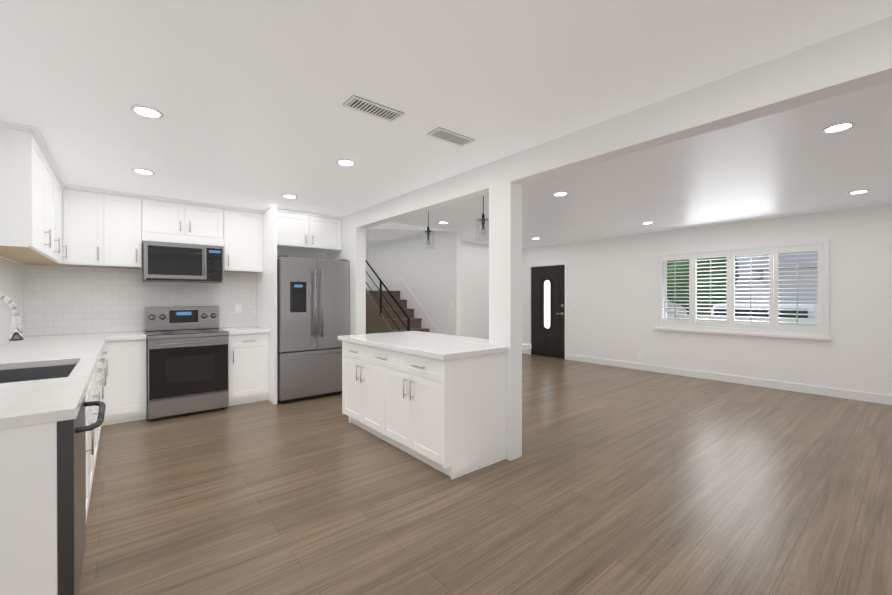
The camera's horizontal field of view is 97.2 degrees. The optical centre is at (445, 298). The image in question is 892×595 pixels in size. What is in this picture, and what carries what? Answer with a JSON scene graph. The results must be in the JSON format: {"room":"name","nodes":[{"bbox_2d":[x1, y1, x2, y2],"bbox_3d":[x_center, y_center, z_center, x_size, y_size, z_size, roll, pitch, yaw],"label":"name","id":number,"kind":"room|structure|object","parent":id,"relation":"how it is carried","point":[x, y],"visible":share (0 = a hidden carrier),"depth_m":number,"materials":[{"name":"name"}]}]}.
{"room":"kitchen","nodes":[
{"label":"kitchen","id":0,"kind":"room"},
{"bbox_2d":[76,363,83,374],"bbox_3d":[-2.134,0.533,2.272,0.012,0.210,0.824,0,0,-40],"label":"countertop","id":1,"kind":"structure","parent":0,"relation":"attached to","point":[79,370],"depth_m":2.15,"materials":[{"name":"white stone"}]},
{"bbox_2d":[22,250,324,335],"bbox_3d":[-3.058,0.067,5.086,3.310,2.440,0.120,0,0,-40],"label":"wall","id":2,"kind":"structure","parent":0,"point":[302,255],"depth_m":5.75,"materials":[{"name":"white paint"}]},
{"bbox_2d":[72,185,111,267],"bbox_3d":[-3.789,-0.748,4.148,0.392,0.797,0.386,0,0,-40],"label":"upper cabinet","id":3,"kind":"object","parent":2,"relation":"attached to","point":[91,207],"depth_m":4.08,"materials":[{"name":"white wood"}]},
{"bbox_2d":[23,265,256,335],"bbox_3d":[-3.443,0.015,4.687,2.196,0.725,0.006,0,0,-40],"label":"backsplash","id":4,"kind":"structure","parent":2,"relation":"attached to","point":[60,300],"depth_m":4.41,"materials":[{"name":"tile"}]},
{"bbox_2d":[235,304,240,312],"bbox_3d":[-2.769,0.127,5.232,0.080,0.120,0.010,0,0,-40],"label":"outlet","id":5,"kind":"object","parent":4,"relation":"attached to","point":[237,308],"visible":1,"depth_m":5.23,"materials":[{"name":"white plastic"}]},
{"bbox_2d":[144,195,223,247],"bbox_3d":[-3.151,-0.897,4.713,0.796,0.502,0.325,0,0,-40],"label":"upper cabinet","id":6,"kind":"object","parent":2,"relation":"attached to","point":[169,220],"depth_m":4.57,"materials":[{"name":"white wood"}]},
{"bbox_2d":[142,241,222,282],"bbox_3d":[-3.116,-0.419,4.672,0.770,0.435,0.426,0,0,-40],"label":"microwave","id":7,"kind":"object","parent":6,"relation":"attached to","point":[174,262],"visible":1,"depth_m":4.53,"materials":[{"name":"silver metal"}]},
{"bbox_2d":[223,205,263,272],"bbox_3d":[-2.667,-0.751,5.113,0.454,0.797,0.325,0,0,-40],"label":"upper cabinet","id":8,"kind":"object","parent":2,"relation":"attached to","point":[243,227],"depth_m":4.99,"materials":[{"name":"white wood"}]},
{"bbox_2d":[264,208,341,253],"bbox_3d":[-2.018,-0.918,5.471,0.924,0.467,0.596,0,0,-40],"label":"upper cabinet","id":9,"kind":"object","parent":2,"relation":"attached to","point":[297,231],"depth_m":5.25,"materials":[{"name":"white wood"}]},
{"bbox_2d":[325,212,365,334],"bbox_3d":[-1.466,-0.240,5.646,0.140,3.050,1.040,0,0,-40],"label":"wall","id":10,"kind":"structure","parent":0,"point":[352,251],"depth_m":5.27,"materials":[{"name":"white paint"}]},
{"bbox_2d":[366,228,367,289],"bbox_3d":[-2.611,-0.252,8.630,2.170,3.050,0.120,0,0,-40],"label":"wall","id":11,"kind":"structure","parent":0,"point":[367,257],"depth_m":9.19,"materials":[{"name":"white paint"}]},
{"bbox_2d":[368,228,461,335],"bbox_3d":[-0.777,-0.249,8.017,0.120,3.050,3.160,0,0,-40],"label":"wall","id":12,"kind":"structure","parent":0,"point":[431,277],"depth_m":7.38,"materials":[{"name":"white paint"}]},
{"bbox_2d":[0,0,891,248],"bbox_3d":[0.468,-1.450,4.476,8.220,0.600,10.440,0,0,-40],"label":"ceiling","id":13,"kind":"structure","parent":0,"point":[248,99],"depth_m":2.29,"materials":[{"name":"white paint"}]},
{"bbox_2d":[132,168,154,174],"bbox_3d":[-2.720,-1.143,3.533,0.164,0.007,0.164,0,0,-40],"label":"recessed light","id":14,"kind":"object","parent":13,"relation":"in","point":[143,171],"visible":0.98,"depth_m":3.52,"materials":[{"name":"white plastic"}]},
{"bbox_2d":[130,105,163,118],"bbox_3d":[-1.821,-1.138,2.395,0.164,0.007,0.164,0,0,-40],"label":"recessed light","id":15,"kind":"object","parent":13,"relation":"in","point":[146,111],"visible":1,"depth_m":2.38,"materials":[{"name":"white plastic"}]},
{"bbox_2d":[282,194,297,197],"bbox_3d":[-1.749,-1.146,4.398,0.164,0.007,0.164,0,0,-40],"label":"recessed light","id":16,"kind":"object","parent":13,"relation":"in","point":[289,196],"visible":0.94,"depth_m":4.39,"materials":[{"name":"white plastic"}]},
{"bbox_2d":[336,159,355,165],"bbox_3d":[-0.839,-1.142,3.295,0.164,0.007,0.164,0,0,-40],"label":"recessed light","id":17,"kind":"object","parent":13,"relation":"in","point":[345,162],"visible":1,"depth_m":3.28,"materials":[{"name":"white plastic"}]},
{"bbox_2d":[343,95,403,121],"bbox_3d":[-0.431,-1.137,2.361,0.340,0.009,0.140,0,0,-40],"label":"ceiling vent","id":18,"kind":"object","parent":13,"relation":"in","point":[360,104],"visible":1,"depth_m":2.35,"materials":[{"name":"white metal"}]},
{"bbox_2d":[422,211,433,249],"bbox_3d":[-0.203,-0.860,4.521,0.140,0.579,0.140,0,0,-40],"label":"pendant light","id":19,"kind":"object","parent":13,"relation":"hanging from","point":[428,231],"visible":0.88,"depth_m":4.51,"materials":[{"name":"clear glass"}]},
{"bbox_2d":[427,127,474,146],"bbox_3d":[0.038,-1.139,2.774,0.330,0.009,0.140,0,0,-40],"label":"ceiling vent","id":20,"kind":"object","parent":13,"relation":"in","point":[450,136],"visible":1,"depth_m":2.76,"materials":[{"name":"white metal"}]},
{"bbox_2d":[476,196,488,240],"bbox_3d":[0.363,-0.858,3.834,0.140,0.579,0.140,0,0,-40],"label":"pendant light","id":21,"kind":"object","parent":13,"relation":"hanging from","point":[482,220],"visible":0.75,"depth_m":3.83,"materials":[{"name":"clear glass"}]},
{"bbox_2d":[553,192,567,195],"bbox_3d":[1.253,-1.146,4.295,0.164,0.007,0.164,0,0,-40],"label":"recessed light","id":22,"kind":"object","parent":13,"relation":"in","point":[560,193],"visible":0.96,"depth_m":4.28,"materials":[{"name":"white plastic"}]},
{"bbox_2d":[356,16,891,228],"bbox_3d":[1.000,-1.038,2.654,0.140,0.210,6.710,0,0,-40],"label":"header beam","id":23,"kind":"structure","parent":13,"relation":"attached to","point":[852,60],"depth_m":2.14,"materials":[{"name":"white paint"}]},
{"bbox_2d":[821,122,855,132],"bbox_3d":[2.612,-1.139,2.616,0.164,0.007,0.164,0,0,-40],"label":"recessed light","id":24,"kind":"object","parent":13,"relation":"in","point":[838,127],"visible":0.98,"depth_m":2.60,"materials":[{"name":"white plastic"}]},
{"bbox_2d":[848,190,869,193],"bbox_3d":[4.428,-1.145,4.218,0.164,0.007,0.164,0,0,-40],"label":"recessed light","id":25,"kind":"object","parent":13,"relation":"in","point":[858,192],"visible":0.96,"depth_m":4.20,"materials":[{"name":"white plastic"}]},
{"bbox_2d":[462,242,488,338],"bbox_3d":[0.754,0.054,8.425,2.760,2.440,0.120,0,0,-40],"label":"wall","id":26,"kind":"structure","parent":0,"point":[475,290],"depth_m":8.23,"materials":[{"name":"white paint"}]},
{"bbox_2d":[78,353,891,594],"bbox_3d":[0.468,1.339,4.487,8.220,0.100,10.440,0,0,-40],"label":"floor","id":27,"kind":"structure","parent":0,"point":[613,480],"depth_m":2.51,"materials":[{"name":"brown wood"}]},
{"bbox_2d":[0,395,95,590],"bbox_3d":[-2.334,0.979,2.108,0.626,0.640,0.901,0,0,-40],"label":"base cabinet","id":28,"kind":"object","parent":27,"relation":"on","point":[28,463],"depth_m":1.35,"materials":[{"name":"white wood"}]},
{"bbox_2d":[4,427,56,438],"bbox_3d":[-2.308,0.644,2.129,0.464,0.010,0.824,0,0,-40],"label":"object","id":29,"kind":"structure","parent":28,"relation":"on","point":[29,432],"depth_m":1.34,"materials":[{"name":"white"}]},
{"bbox_2d":[0,375,91,430],"bbox_3d":[-1.824,0.411,1.503,0.648,0.040,0.780,0,0,-40],"label":"countertop","id":30,"kind":"structure","parent":28,"relation":"on","point":[25,402],"depth_m":1.51,"materials":[{"name":"white stone"}]},
{"bbox_2d":[0,292,22,340],"bbox_3d":[-2.340,0.165,1.951,0.323,0.446,0.107,0,0,-40],"label":"faucet","id":31,"kind":"object","parent":30,"relation":"on","point":[16,333],"visible":1,"depth_m":2.04,"materials":[{"name":"silver metal"}]},
{"bbox_2d":[0,359,99,456],"bbox_3d":[-2.787,0.862,2.657,0.626,0.870,0.638,0,0,-40],"label":"base cabinet","id":32,"kind":"object","parent":27,"relation":"on","point":[42,370],"depth_m":2.46,"materials":[{"name":"white wood"}]},
{"bbox_2d":[57,396,105,594],"bbox_3d":[-1.761,0.818,1.497,0.698,0.757,0.623,0,0,-40],"label":"dishwasher","id":33,"kind":"object","parent":27,"relation":"on","point":[71,489],"visible":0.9,"depth_m":1.43,"materials":[{"name":"silver metal"}]},
{"bbox_2d":[100,351,103,431],"bbox_3d":[-3.136,0.860,3.080,0.626,0.870,0.700,0,0,-40],"label":"base cabinet","id":34,"kind":"object","parent":27,"relation":"on","point":[101,352],"depth_m":3.50,"materials":[{"name":"white wood"}]},
{"bbox_2d":[104,339,111,425],"bbox_3d":[-3.464,0.858,3.517,0.677,0.870,0.630,0,0,-40],"label":"base cabinet","id":35,"kind":"object","parent":27,"relation":"on","point":[107,342],"depth_m":3.95,"materials":[{"name":"white wood"}]},
{"bbox_2d":[112,339,146,423],"bbox_3d":[-3.470,0.856,4.235,0.367,0.870,0.667,0,0,-40],"label":"base cabinet","id":36,"kind":"object","parent":27,"relation":"on","point":[129,357],"depth_m":4.07,"materials":[{"name":"white wood"}]},
{"bbox_2d":[0,333,107,366],"bbox_3d":[-3.313,0.404,3.308,0.648,0.040,2.298,0,0,-40],"label":"countertop","id":37,"kind":"structure","parent":36,"relation":"on","point":[29,351],"depth_m":2.93,"materials":[{"name":"white stone"}]},
{"bbox_2d":[104,331,146,338],"bbox_3d":[-3.465,0.400,4.258,0.327,0.040,0.638,0,0,-40],"label":"countertop","id":38,"kind":"structure","parent":36,"relation":"on","point":[138,334],"depth_m":4.08,"materials":[{"name":"white stone"}]},
{"bbox_2d":[145,306,228,419],"bbox_3d":[-3.009,0.692,4.565,0.754,1.195,0.721,0,0,-40],"label":"range","id":39,"kind":"object","parent":27,"relation":"on","point":[187,350],"visible":1,"depth_m":4.37,"materials":[{"name":"silver metal"}]},
{"bbox_2d":[228,331,271,405],"bbox_3d":[-2.583,0.853,5.013,0.459,0.870,0.596,0,0,-40],"label":"base cabinet","id":40,"kind":"object","parent":27,"relation":"on","point":[250,356],"depth_m":4.80,"materials":[{"name":"white wood"}]},
{"bbox_2d":[220,327,271,334],"bbox_3d":[-2.570,0.398,4.996,0.460,0.040,0.638,0,0,-40],"label":"countertop","id":41,"kind":"structure","parent":40,"relation":"on","point":[232,330],"depth_m":4.84,"materials":[{"name":"white stone"}]},
{"bbox_2d":[277,256,348,401],"bbox_3d":[-1.894,0.379,5.334,0.904,1.815,0.882,0,0,-40],"label":"fridge","id":42,"kind":"object","parent":27,"relation":"on","point":[312,310],"visible":0.81,"depth_m":4.98,"materials":[{"name":"silver metal"}]},
{"bbox_2d":[366,276,440,333],"bbox_3d":[-1.169,0.407,7.673,0.919,1.740,3.185,0,0,-40],"label":"stairs","id":43,"kind":"structure","parent":27,"relation":"on","point":[407,301],"depth_m":7.52,"materials":[{"name":"wood"}]},
{"bbox_2d":[366,260,409,331],"bbox_3d":[-1.549,-0.010,7.426,0.032,1.916,3.018,0,0,-40],"label":"stair railing","id":44,"kind":"object","parent":43,"relation":"attached to","point":[397,303],"depth_m":6.81,"materials":[{"name":"black metal"}]},
{"bbox_2d":[338,339,507,479],"bbox_3d":[-0.310,0.858,3.603,0.671,0.870,1.670,0,0,-40],"label":"kitchen island","id":45,"kind":"object","parent":27,"relation":"on","point":[436,401],"depth_m":3.06,"materials":[{"name":"white wood"}]},
{"bbox_2d":[338,332,507,358],"bbox_3d":[-0.309,0.403,3.602,0.671,0.040,1.730,0,0,-40],"label":"island countertop","id":46,"kind":"structure","parent":45,"relation":"on","point":[420,344],"depth_m":3.25,"materials":[{"name":"white stone"}]},
{"bbox_2d":[489,182,521,460],"bbox_3d":[0.494,0.179,3.272,0.140,2.230,0.240,0,0,-40],"label":"post","id":47,"kind":"object","parent":27,"relation":"on","point":[505,264],"visible":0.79,"depth_m":3.19,"materials":[{"name":"white paint"}]},
{"bbox_2d":[522,204,891,395],"bbox_3d":[4.362,0.063,6.125,0.120,2.440,8.020,0,0,-40],"label":"wall","id":48,"kind":"structure","parent":0,"point":[612,285],"depth_m":5.88,"materials":[{"name":"white paint"}]},
{"bbox_2d":[531,265,564,358],"bbox_3d":[2.226,0.273,8.639,0.101,1.986,0.903,0,0,-40],"label":"front door","id":49,"kind":"structure","parent":48,"relation":"in","point":[547,310],"depth_m":8.62,"materials":[{"name":"black wood"}]},
{"bbox_2d":[528,261,567,359],"bbox_3d":[2.259,0.241,8.663,0.136,2.065,1.040,0,0,-40],"label":"door frame","id":50,"kind":"structure","parent":48,"relation":"attached to","point":[566,296],"depth_m":8.48,"materials":[{"name":"white wood"}]},
{"bbox_2d":[568,354,891,404],"bbox_3d":[4.657,1.227,5.663,0.017,0.115,6.625,0,0,-40],"label":"baseboard","id":51,"kind":"structure","parent":48,"relation":"attached to","point":[846,394],"depth_m":5.82,"materials":[{"name":"white wood"}]},
{"bbox_2d":[653,239,831,339],"bbox_3d":[4.387,-0.124,6.035,0.195,1.325,2.230,0,0,-40],"label":"window","id":52,"kind":"structure","parent":48,"relation":"in","point":[824,335],"depth_m":5.71,"materials":[{"name":"white wood"}]},
{"bbox_2d":[659,244,822,331],"bbox_3d":[4.349,-0.144,6.004,0.062,1.171,2.056,0,0,-40],"label":"shutters","id":53,"kind":"object","parent":52,"relation":"attached to","point":[773,293],"depth_m":5.86,"materials":[{"name":"white wood"}]},
{"bbox_3d":[-1.877,0.083,0.960,0.120,2.440,7.990,0,0,-40],"label":"wall","id":54,"kind":"structure","parent":0,"visible":0},
{"bbox_2d":[0,257,22,344],"bbox_3d":[-3.058,0.023,2.490,0.006,0.725,3.874,0,0,-40],"label":"backsplash","id":55,"kind":"structure","parent":54,"relation":"attached to","point":[11,280],"depth_m":3.47,"materials":[{"name":"tile"}]},
{"bbox_2d":[0,120,47,255],"bbox_3d":[-3.070,-0.742,2.749,0.316,0.797,0.633,0,0,-40],"label":"upper cabinet","id":56,"kind":"object","parent":54,"relation":"attached to","point":[46,219],"depth_m":2.58,"materials":[{"name":"white wood"}]},
{"bbox_2d":[0,156,55,263],"bbox_3d":[-3.415,-0.744,3.168,0.316,0.797,0.693,0,0,-40],"label":"upper cabinet","id":57,"kind":"object","parent":54,"relation":"attached to","point":[51,167],"depth_m":3.37,"materials":[{"name":"white wood"}]},
{"bbox_2d":[11,168,71,265],"bbox_3d":[-3.743,-0.746,3.615,0.380,0.797,0.654,0,0,-40],"label":"upper cabinet","id":58,"kind":"object","parent":54,"relation":"attached to","point":[63,196],"depth_m":3.94,"materials":[{"name":"white wood"}]},
{"bbox_2d":[112,190,143,268],"bbox_3d":[-3.605,-0.748,4.339,0.374,0.797,0.325,0,0,-40],"label":"upper cabinet","id":59,"kind":"object","parent":54,"relation":"attached to","point":[127,208],"depth_m":4.26,"materials":[{"name":"white wood"}]},
{"label":"outside","id":60,"kind":"structure","parent":0,"visible":0},
{"bbox_3d":[22.714,1.494,25.301,52.570,0.130,70.000,0,0,-40],"label":"ground","id":61,"kind":"structure","parent":60,"visible":0},
{"bbox_2d":[667,309,816,325],"bbox_3d":[7.782,0.902,7.796,0.220,1.250,26.180,0,0,-40],"label":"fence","id":62,"kind":"object","parent":61,"relation":"on","point":[755,319],"visible":0.04,"depth_m":8.89,"materials":[{"name":"white"}]},
{"bbox_2d":[667,251,816,314],"bbox_3d":[15.470,-0.715,19.317,20.351,4.395,26.800,0,0,-40],"label":"house","id":63,"kind":"structure","parent":61,"relation":"on","point":[748,279],"depth_m":14.12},
{"bbox_2d":[711,303,816,317],"bbox_3d":[8.982,0.829,11.119,1.840,1.370,4.400,0,0,-40],"label":"car","id":64,"kind":"object","parent":61,"relation":"on","point":[766,311],"visible":0.1,"depth_m":10.38,"materials":[{"name":"white metal"}]}
]}

